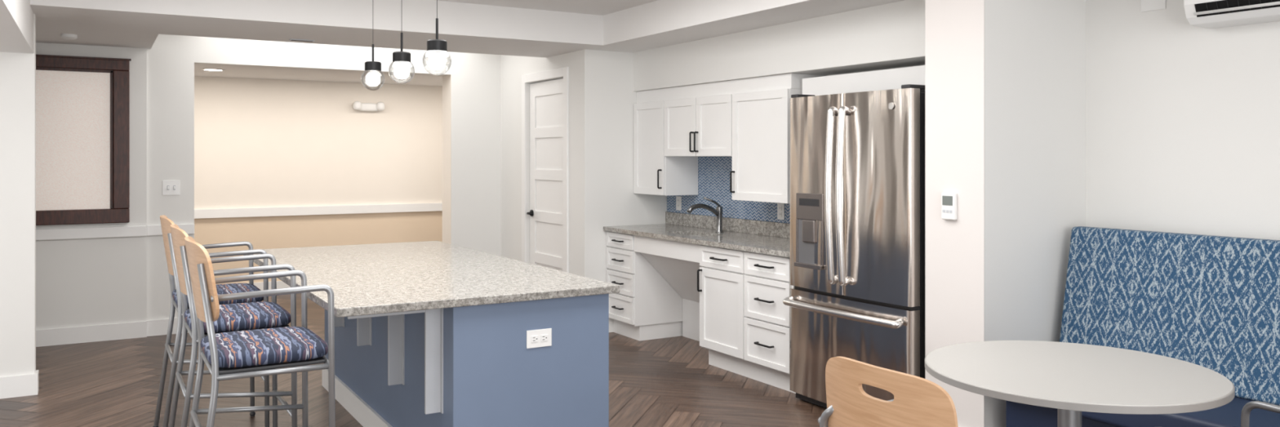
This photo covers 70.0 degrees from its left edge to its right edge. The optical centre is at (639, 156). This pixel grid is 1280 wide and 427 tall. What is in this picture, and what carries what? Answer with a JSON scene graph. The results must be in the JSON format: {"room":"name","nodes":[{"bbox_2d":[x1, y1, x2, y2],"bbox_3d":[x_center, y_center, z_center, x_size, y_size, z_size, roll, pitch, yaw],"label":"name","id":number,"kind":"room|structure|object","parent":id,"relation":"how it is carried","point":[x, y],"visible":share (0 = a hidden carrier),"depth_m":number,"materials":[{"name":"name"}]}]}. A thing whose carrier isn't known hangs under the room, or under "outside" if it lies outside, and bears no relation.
{"room":"community kitchen","nodes":[
{"label":"community kitchen","id":0,"kind":"room"},
{"bbox_2d":[0,0,34,53],"bbox_3d":[-2.384,-0.855,1.252,2.190,0.470,8.594,0,0,-31],"label":"ceiling","id":1,"kind":"structure","parent":0,"point":[16,16],"depth_m":4.73,"materials":[{"name":"white paint"}]},
{"bbox_2d":[360,44,384,90],"bbox_3d":[-1.532,-0.735,5.247,0.132,0.711,0.132,0,0,-31],"label":"pendant lamp","id":2,"kind":"object","parent":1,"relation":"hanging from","point":[372,79],"visible":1,"depth_m":5.22,"materials":[{"name":"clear glass"}]},
{"bbox_2d":[388,32,414,84],"bbox_3d":[-1.240,-0.735,4.757,0.132,0.711,0.132,0,0,-31],"label":"pendant lamp","id":3,"kind":"object","parent":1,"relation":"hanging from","point":[401,71],"visible":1,"depth_m":4.73,"materials":[{"name":"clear glass"}]},
{"bbox_2d":[422,0,451,75],"bbox_3d":[-0.948,-0.735,4.268,0.132,0.711,0.132,0,0,-31],"label":"pendant lamp","id":4,"kind":"object","parent":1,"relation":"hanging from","point":[437,61],"visible":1,"depth_m":4.24,"materials":[{"name":"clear glass"}]},
{"bbox_2d":[0,13,35,377],"bbox_3d":[-4.613,0.285,4.987,2.195,2.290,0.106,0,0,-31],"label":"wall","id":5,"kind":"structure","parent":0,"point":[17,70],"depth_m":5.46,"materials":[{"name":"paint"}]},
{"bbox_2d":[0,373,35,398],"bbox_3d":[-4.581,1.367,4.935,2.195,0.125,0.016,0,0,-31],"label":"baseboard","id":6,"kind":"structure","parent":5,"relation":"attached to","point":[20,385],"depth_m":5.45,"materials":[{"name":"white wood"}]},
{"bbox_2d":[35,369,39,395],"bbox_3d":[-3.660,1.367,5.547,0.015,0.125,0.122,0,0,-31],"label":"baseboard","id":7,"kind":"structure","parent":5,"relation":"attached to","point":[37,372],"depth_m":5.50,"materials":[{"name":"white wood"}]},
{"bbox_2d":[35,42,146,329],"bbox_3d":[-4.735,0.130,6.913,1.760,2.600,0.335,0,0,-31],"label":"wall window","id":8,"kind":"structure","parent":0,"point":[82,282],"depth_m":7.06,"materials":[{"name":"paint"}]},
{"bbox_2d":[35,54,131,72],"bbox_3d":[-4.362,-0.710,6.972,0.841,0.114,0.055,0,0,-31],"label":"window frame","id":9,"kind":"structure","parent":8,"relation":"attached to","point":[43,62],"depth_m":7.00,"materials":[{"name":"brown wood"}]},
{"bbox_2d":[110,72,113,208],"bbox_3d":[-4.121,-0.134,7.131,0.020,1.078,0.030,0,0,-31],"label":"bead","id":10,"kind":"object","parent":8,"relation":"attached to","point":[111,73],"visible":1,"depth_m":7.12,"materials":[{"name":"brown wood"}]},
{"bbox_2d":[35,317,188,346],"bbox_3d":[-4.490,1.367,6.936,2.004,0.125,0.046,0,0,-31],"label":"baseboard","id":11,"kind":"structure","parent":8,"relation":"attached to","point":[64,335],"depth_m":7.10,"materials":[{"name":"white wood"}]},
{"bbox_2d":[35,26,158,48],"bbox_3d":[-4.413,-1.025,6.403,1.790,0.330,1.040,0,0,-31],"label":"ceiling","id":12,"kind":"structure","parent":0,"point":[43,34],"depth_m":6.62,"materials":[{"name":"white paint"}]},
{"bbox_2d":[60,33,77,39],"bbox_3d":[-4.026,-0.844,6.448,0.100,0.032,0.100,0,0,-31],"label":"smoke detector","id":13,"kind":"object","parent":12,"relation":"attached to","point":[64,36],"visible":1,"depth_m":6.42,"materials":[{"name":"white plastic"}]},
{"bbox_2d":[288,39,314,42],"bbox_3d":[-2.491,-0.856,6.735,0.170,0.009,0.060,0,0,-31],"label":"ceiling vent","id":14,"kind":"object","parent":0,"point":[298,40],"depth_m":6.71,"materials":[{"name":"white metal"}]},
{"bbox_2d":[30,0,603,57],"bbox_3d":[-3.072,-1.025,5.998,5.877,0.330,1.030,0,0,-31],"label":"ceiling beam","id":15,"kind":"structure","parent":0,"point":[466,28],"depth_m":6.28,"materials":[{"name":"white paint"}]},
{"bbox_2d":[194,75,442,284],"bbox_3d":[-3.882,0.310,9.620,5.600,2.240,0.100,0,0,-31],"label":"wall","id":16,"kind":"structure","parent":0,"point":[259,143],"depth_m":9.79,"materials":[{"name":"beige paint"}]},
{"bbox_2d":[248,280,290,290],"bbox_3d":[-3.853,1.367,9.571,5.400,0.125,0.015,0,0,-31],"label":"baseboard","id":17,"kind":"structure","parent":16,"relation":"attached to","point":[280,284],"depth_m":9.56,"materials":[{"name":"white wood"}]},
{"bbox_2d":[194,202,442,218],"bbox_3d":[-3.848,0.575,9.562,5.600,0.090,0.035,0,0,-31],"label":"trim rail","id":18,"kind":"object","parent":16,"relation":"attached to","point":[380,208],"visible":0.44,"depth_m":9.76,"materials":[{"name":"white wood"}]},
{"bbox_2d":[353,101,384,111],"bbox_3d":[-2.978,-0.552,10.036,0.340,0.105,0.116,0,0,-31],"label":"emergency light","id":19,"kind":"object","parent":16,"relation":"attached to","point":[357,105],"visible":1,"depth_m":10.03,"materials":[{"name":"white plastic"}]},
{"bbox_2d":[194,65,442,86],"bbox_3d":[-3.429,-0.860,8.860,5.600,0.100,1.670,0,0,-31],"label":"ceiling","id":20,"kind":"structure","parent":0,"point":[229,72],"depth_m":9.21,"materials":[{"name":"white paint"}]},
{"bbox_2d":[201,68,224,71],"bbox_3d":[-3.958,-0.806,8.480,0.200,0.008,0.200,0,0,-31],"label":"recessed light","id":21,"kind":"object","parent":20,"relation":"in","point":[207,69],"visible":1,"depth_m":8.46,"materials":[{"name":"white plastic"}]},
{"bbox_2d":[146,34,500,319],"bbox_3d":[-2.610,0.130,8.231,3.240,2.600,0.250,0,0,-31],"label":"wall","id":22,"kind":"structure","parent":0,"point":[171,58],"depth_m":7.86,"materials":[{"name":"paint"}]},
{"bbox_2d":[146,223,194,235],"bbox_3d":[-3.783,0.587,7.371,0.344,0.085,0.025,0,0,-31],"label":"chair rail","id":23,"kind":"object","parent":22,"relation":"attached to","point":[154,229],"depth_m":7.32,"materials":[{"name":"white wood"}]},
{"bbox_2d":[162,180,179,195],"bbox_3d":[-3.782,0.250,7.377,0.125,0.120,0.016,0,0,-31],"label":"switch plate","id":24,"kind":"object","parent":22,"relation":"attached to","point":[169,187],"visible":1,"depth_m":7.38,"materials":[{"name":"white plastic"}]},
{"bbox_2d":[442,75,451,244],"bbox_3d":[-1.839,0.330,8.694,0.004,2.200,0.246,0,0,-31],"label":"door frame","id":25,"kind":"structure","parent":22,"relation":"attached to","point":[446,80],"depth_m":8.68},
{"bbox_2d":[0,293,828,426],"bbox_3d":[-1.295,1.480,4.119,7.000,0.100,12.400,0,0,-31],"label":"floor","id":26,"kind":"structure","parent":0,"point":[668,381],"depth_m":5.57,"materials":[{"name":"brown wood"}]},
{"bbox_2d":[152,214,269,426],"bbox_3d":[-2.215,0.865,4.711,0.505,1.132,0.530,0,0,-31],"label":"bar stool","id":27,"kind":"object","parent":26,"relation":"on","point":[175,299],"visible":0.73,"depth_m":4.61,"materials":[{"name":"silver metal"}]},
{"bbox_2d":[172,283,263,307],"bbox_3d":[-2.182,0.715,4.730,0.410,0.072,0.480,0,0,-31],"label":"seat cushion","id":28,"kind":"object","parent":27,"relation":"on","point":[228,288],"depth_m":4.65,"materials":[{"name":"fabric"}]},
{"bbox_2d":[168,223,297,426],"bbox_3d":[-1.835,0.865,4.076,0.505,1.132,0.530,0,0,-31],"label":"bar stool","id":29,"kind":"object","parent":26,"relation":"on","point":[237,317],"visible":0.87,"depth_m":3.95,"materials":[{"name":"silver metal"}]},
{"bbox_2d":[184,301,290,333],"bbox_3d":[-1.803,0.715,4.095,0.410,0.072,0.480,0,0,-31],"label":"seat cushion","id":30,"kind":"object","parent":29,"relation":"on","point":[237,317],"depth_m":3.96,"materials":[{"name":"fabric"}]},
{"bbox_2d":[184,236,335,426],"bbox_3d":[-1.456,0.865,3.440,0.505,1.132,0.530,0,0,-31],"label":"bar stool","id":31,"kind":"object","parent":26,"relation":"on","point":[231,355],"visible":1,"depth_m":3.31,"materials":[{"name":"silver metal"}]},
{"bbox_2d":[200,326,328,368],"bbox_3d":[-1.423,0.715,3.460,0.410,0.072,0.480,0,0,-31],"label":"seat cushion","id":32,"kind":"object","parent":31,"relation":"on","point":[285,347],"depth_m":3.32,"materials":[{"name":"fabric"}]},
{"bbox_2d":[243,240,619,426],"bbox_3d":[-1.243,0.997,4.773,1.210,0.866,2.480,0,0,-31],"label":"kitchen island","id":33,"kind":"object","parent":26,"relation":"on","point":[428,333],"visible":0.89,"depth_m":3.97,"materials":[{"name":"stone"}]},
{"bbox_2d":[243,240,619,317],"bbox_3d":[-1.243,0.581,4.773,1.210,0.034,2.480,0,0,-31],"label":"island countertop","id":34,"kind":"structure","parent":33,"relation":"on","point":[364,279],"depth_m":4.25,"materials":[{"name":"stone"}]},
{"bbox_2d":[526,328,551,348],"bbox_3d":[-0.425,0.767,3.864,0.115,0.075,0.010,0,0,-31],"label":"electrical outlet","id":35,"kind":"object","parent":33,"relation":"attached to","point":[540,337],"depth_m":3.86,"materials":[{"name":"white plastic"}]},
{"bbox_2d":[531,335,537,342],"bbox_3d":[-0.443,0.767,3.850,0.032,0.028,0.003,0,0,-31],"label":"socket","id":36,"kind":"object","parent":35,"relation":"attached to","point":[534,338],"depth_m":3.85,"materials":[{"name":"white plastic"}]},
{"bbox_2d":[541,333,547,341],"bbox_3d":[-0.405,0.767,3.873,0.032,0.028,0.003,0,0,-31],"label":"socket","id":37,"kind":"object","parent":35,"relation":"attached to","point":[544,336],"depth_m":3.87,"materials":[{"name":"white plastic"}]},
{"bbox_2d":[606,231,795,393],"bbox_3d":[0.552,1.015,6.584,0.632,0.830,2.298,0,0,-31],"label":"base cabinet","id":38,"kind":"object","parent":26,"relation":"on","point":[730,301],"visible":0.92,"depth_m":6.20,"materials":[{"name":"white wood"}]},
{"bbox_2d":[603,211,790,257],"bbox_3d":[0.562,0.531,6.578,0.621,0.133,2.318,0,0,-31],"label":"countertop","id":39,"kind":"structure","parent":38,"relation":"on","point":[769,237],"depth_m":6.66,"materials":[{"name":"grey stone"}]},
{"bbox_2d":[686,196,723,232],"bbox_3d":[0.487,0.432,6.791,0.301,0.268,0.060,0,0,-26],"label":"kitchen faucet","id":40,"kind":"object","parent":39,"relation":"on","point":[718,211],"visible":1,"depth_m":6.82,"materials":[{"name":"silver metal"}]},
{"bbox_2d":[782,84,924,408],"bbox_3d":[1.345,0.532,5.127,0.732,1.795,0.936,0,0,-31],"label":"refrigerator","id":41,"kind":"object","parent":26,"relation":"on","point":[857,159],"visible":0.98,"depth_m":4.88,"materials":[{"name":"silver metal"}]},
{"bbox_2d":[782,287,919,403],"bbox_3d":[1.105,1.075,4.984,0.165,0.600,0.936,0,0,-31],"label":"freezer","id":42,"kind":"object","parent":41,"relation":"in","point":[824,325],"depth_m":4.96,"materials":[{"name":"metal"}]},
{"bbox_2d":[817,355,958,426],"bbox_3d":[0.842,0.999,2.594,0.518,0.865,0.553,0,0,-31],"label":"armchair","id":43,"kind":"object","parent":26,"relation":"on","point":[917,402],"visible":1,"depth_m":2.46,"materials":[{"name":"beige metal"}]},
{"bbox_2d":[924,340,1235,426],"bbox_3d":[1.408,1.060,2.996,0.908,0.740,0.908,0,0,-31],"label":"round dining table","id":44,"kind":"object","parent":26,"relation":"on","point":[1073,379],"visible":1,"depth_m":2.89,"materials":[{"name":"grey laminate"}]},
{"bbox_2d":[1006,226,1279,426],"bbox_3d":[2.318,0.887,3.679,0.694,1.085,1.640,0,0,-31],"label":"upholstered bench","id":45,"kind":"object","parent":26,"relation":"on","point":[1211,302],"visible":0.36,"depth_m":3.98,"materials":[{"name":"blue fabric"}]},
{"bbox_2d":[1158,400,1279,426],"bbox_3d":[1.802,0.999,2.541,0.553,0.865,0.518,0,0,-31],"label":"armchair","id":46,"kind":"object","parent":26,"relation":"on","point":[1245,415],"visible":1,"depth_m":2.86,"materials":[{"name":"silver metal"}]},
{"bbox_2d":[500,54,533,262],"bbox_3d":[-1.137,0.130,8.607,0.120,2.600,0.615,0,0,-31],"label":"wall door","id":47,"kind":"structure","parent":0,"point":[512,67],"depth_m":8.60,"materials":[{"name":"paint"}]},
{"bbox_2d":[526,53,564,83],"bbox_3d":[-0.777,-0.920,8.004,0.120,0.500,0.789,0,0,-31],"label":"wall","id":48,"kind":"structure","parent":0,"point":[534,64],"depth_m":7.99,"materials":[{"name":"paint"}]},
{"bbox_2d":[521,75,526,262],"bbox_3d":[-1.058,0.343,8.340,0.018,2.175,0.075,0,0,-31],"label":"door frame","id":49,"kind":"structure","parent":48,"relation":"attached to","point":[523,84],"depth_m":8.32,"materials":[{"name":"white wood"}]},
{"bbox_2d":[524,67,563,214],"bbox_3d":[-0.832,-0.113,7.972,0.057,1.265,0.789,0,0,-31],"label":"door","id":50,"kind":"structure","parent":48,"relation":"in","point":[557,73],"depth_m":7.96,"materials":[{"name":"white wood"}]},
{"bbox_2d":[529,83,536,264],"bbox_3d":[-0.958,0.380,8.286,0.040,2.080,0.110,0,0,-31],"label":"stile","id":51,"kind":"object","parent":50,"relation":"attached to","point":[532,99],"visible":0.57,"depth_m":8.27,"materials":[{"name":"white wood"}]},
{"bbox_2d":[563,66,568,272],"bbox_3d":[-0.615,0.343,7.598,0.018,2.175,0.075,0,0,-31],"label":"door frame","id":52,"kind":"structure","parent":48,"relation":"attached to","point":[566,69],"depth_m":7.58,"materials":[{"name":"white wood"}]},
{"bbox_2d":[433,0,657,15],"bbox_3d":[-0.703,-1.140,2.032,5.877,0.100,8.210,0,0,-31],"label":"ceiling","id":53,"kind":"structure","parent":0,"point":[598,7],"depth_m":6.55,"materials":[{"name":"white paint"}]},
{"bbox_2d":[562,49,597,279],"bbox_3d":[-0.513,0.130,7.562,0.120,2.600,0.471,0,0,-31],"label":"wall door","id":54,"kind":"structure","parent":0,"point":[582,64],"depth_m":7.38,"materials":[{"name":"paint"}]},
{"bbox_2d":[534,79,562,97],"bbox_3d":[-0.786,-0.600,7.999,0.040,0.120,0.559,0,0,-31],"label":"rail","id":55,"kind":"object","parent":54,"relation":"attached to","point":[554,86],"visible":0.79,"depth_m":7.97,"materials":[{"name":"white wood"}]},
{"bbox_3d":[-0.786,1.325,7.999,0.040,0.190,0.559,0,0,-31],"label":"rail","id":56,"kind":"object","parent":54,"relation":"attached to","visible":0},
{"bbox_2d":[536,93,562,271],"bbox_3d":[-0.784,0.380,8.000,0.020,2.080,0.559,0,0,-31],"label":"panels","id":57,"kind":"object","parent":56,"relation":"attached to","point":[548,108],"visible":0.43,"depth_m":7.99,"materials":[{"name":"white wood"}]},
{"bbox_2d":[534,252,562,268],"bbox_3d":[-0.786,0.903,7.999,0.040,0.090,0.559,0,0,-31],"label":"rail","id":58,"kind":"object","parent":57,"relation":"attached to","point":[544,259],"visible":0.79,"depth_m":7.97,"materials":[{"name":"white wood"}]},
{"bbox_2d":[534,210,562,224],"bbox_3d":[-0.786,0.531,7.999,0.040,0.090,0.559,0,0,-31],"label":"rail","id":59,"kind":"object","parent":57,"relation":"attached to","point":[543,216],"visible":0.79,"depth_m":7.97,"materials":[{"name":"white wood"}]},
{"bbox_2d":[534,126,562,137],"bbox_3d":[-0.786,-0.213,7.999,0.040,0.090,0.559,0,0,-31],"label":"rail","id":60,"kind":"object","parent":57,"relation":"attached to","point":[553,131],"visible":0.79,"depth_m":7.97,"materials":[{"name":"white wood"}]},
{"bbox_2d":[534,169,562,180],"bbox_3d":[-0.786,0.159,7.999,0.040,0.090,0.559,0,0,-31],"label":"rail","id":61,"kind":"object","parent":57,"relation":"attached to","point":[548,175],"visible":0.79,"depth_m":7.97,"materials":[{"name":"white wood"}]},
{"bbox_2d":[597,50,666,332],"bbox_3d":[-0.083,0.285,7.615,0.673,2.290,0.120,0,0,-31],"label":"wall","id":62,"kind":"structure","parent":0,"point":[618,205],"depth_m":7.48,"materials":[{"name":"white paint"}]},
{"bbox_2d":[584,0,904,53],"bbox_3d":[2.192,-1.025,4.011,1.123,0.330,8.640,0,0,-31],"label":"ceiling","id":63,"kind":"structure","parent":0,"point":[658,24],"depth_m":6.09,"materials":[{"name":"white paint"}]},
{"bbox_2d":[633,0,924,91],"bbox_3d":[0.942,-0.700,6.224,0.340,0.320,3.320,0,0,-31],"label":"soffit","id":64,"kind":"structure","parent":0,"point":[890,35],"depth_m":5.79,"materials":[{"name":"white paint"}]},
{"bbox_2d":[668,64,924,219],"bbox_3d":[1.109,0.285,6.393,0.120,2.290,3.440,0,0,-31],"label":"wall","id":65,"kind":"structure","parent":0,"point":[920,64],"depth_m":5.68,"materials":[{"name":"paint"}]},
{"bbox_2d":[666,156,790,223],"bbox_3d":[0.826,0.227,6.736,0.011,0.474,2.318,0,0,-31],"label":"tile backsplash","id":66,"kind":"structure","parent":65,"relation":"attached to","point":[713,172],"depth_m":7.06,"materials":[{"name":"blue tile"}]},
{"bbox_2d":[675,195,681,210],"bbox_3d":[0.320,0.385,7.564,0.010,0.115,0.075,0,0,-31],"label":"backsplash outlet","id":67,"kind":"object","parent":66,"relation":"attached to","point":[678,199],"visible":1,"depth_m":7.55,"materials":[{"name":"white plastic"}]},
{"bbox_2d":[777,203,784,219],"bbox_3d":[0.991,0.385,6.439,0.010,0.115,0.075,0,0,-31],"label":"backsplash outlet","id":68,"kind":"object","parent":66,"relation":"attached to","point":[780,206],"visible":0.93,"depth_m":6.43,"materials":[{"name":"white plastic"}]},
{"bbox_2d":[633,65,924,204],"bbox_3d":[0.919,-0.117,6.212,0.362,0.843,3.313,0,0,-31],"label":"upper cabinet","id":69,"kind":"object","parent":65,"relation":"attached to","point":[747,121],"visible":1,"depth_m":6.37,"materials":[{"name":"white wood"}]},
{"bbox_2d":[924,0,984,426],"bbox_3d":[1.521,0.285,4.431,0.004,2.290,0.352,0,0,-31],"label":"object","id":70,"kind":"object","parent":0,"point":[954,29],"depth_m":4.42,"materials":[{"name":"white paint"}]},
{"bbox_2d":[941,192,956,220],"bbox_3d":[1.500,0.240,4.437,0.027,0.130,0.080,0,0,-31],"label":"wall thermostat","id":71,"kind":"object","parent":70,"relation":"attached to","point":[948,200],"visible":1,"depth_m":4.42,"materials":[{"name":"white plastic"}]},
{"bbox_2d":[984,0,1085,426],"bbox_3d":[1.858,0.285,4.632,0.780,2.290,0.352,0,0,-31],"label":"wall stub","id":72,"kind":"structure","parent":0,"point":[1035,50],"depth_m":4.45,"materials":[{"name":"paint"}]},
{"bbox_2d":[1085,0,1279,239],"bbox_3d":[3.487,0.285,2.782,0.120,2.290,5.200,0,0,-31],"label":"wall","id":73,"kind":"structure","parent":0,"point":[1183,119],"depth_m":4.28,"materials":[{"name":"white paint"}]},
{"bbox_2d":[1140,0,1165,12],"bbox_3d":[2.459,-0.760,4.381,0.006,0.120,0.120,0,0,-31],"label":"plate","id":74,"kind":"object","parent":73,"relation":"attached to","point":[1145,5],"depth_m":4.38,"materials":[{"name":"white plastic"}]},
{"bbox_2d":[1183,0,1279,29],"bbox_3d":[2.716,-0.713,3.734,0.224,0.265,0.865,0,0,-31],"label":"air conditioner","id":75,"kind":"object","parent":73,"relation":"attached to","point":[1206,14],"depth_m":3.93,"materials":[{"name":"white plastic"}]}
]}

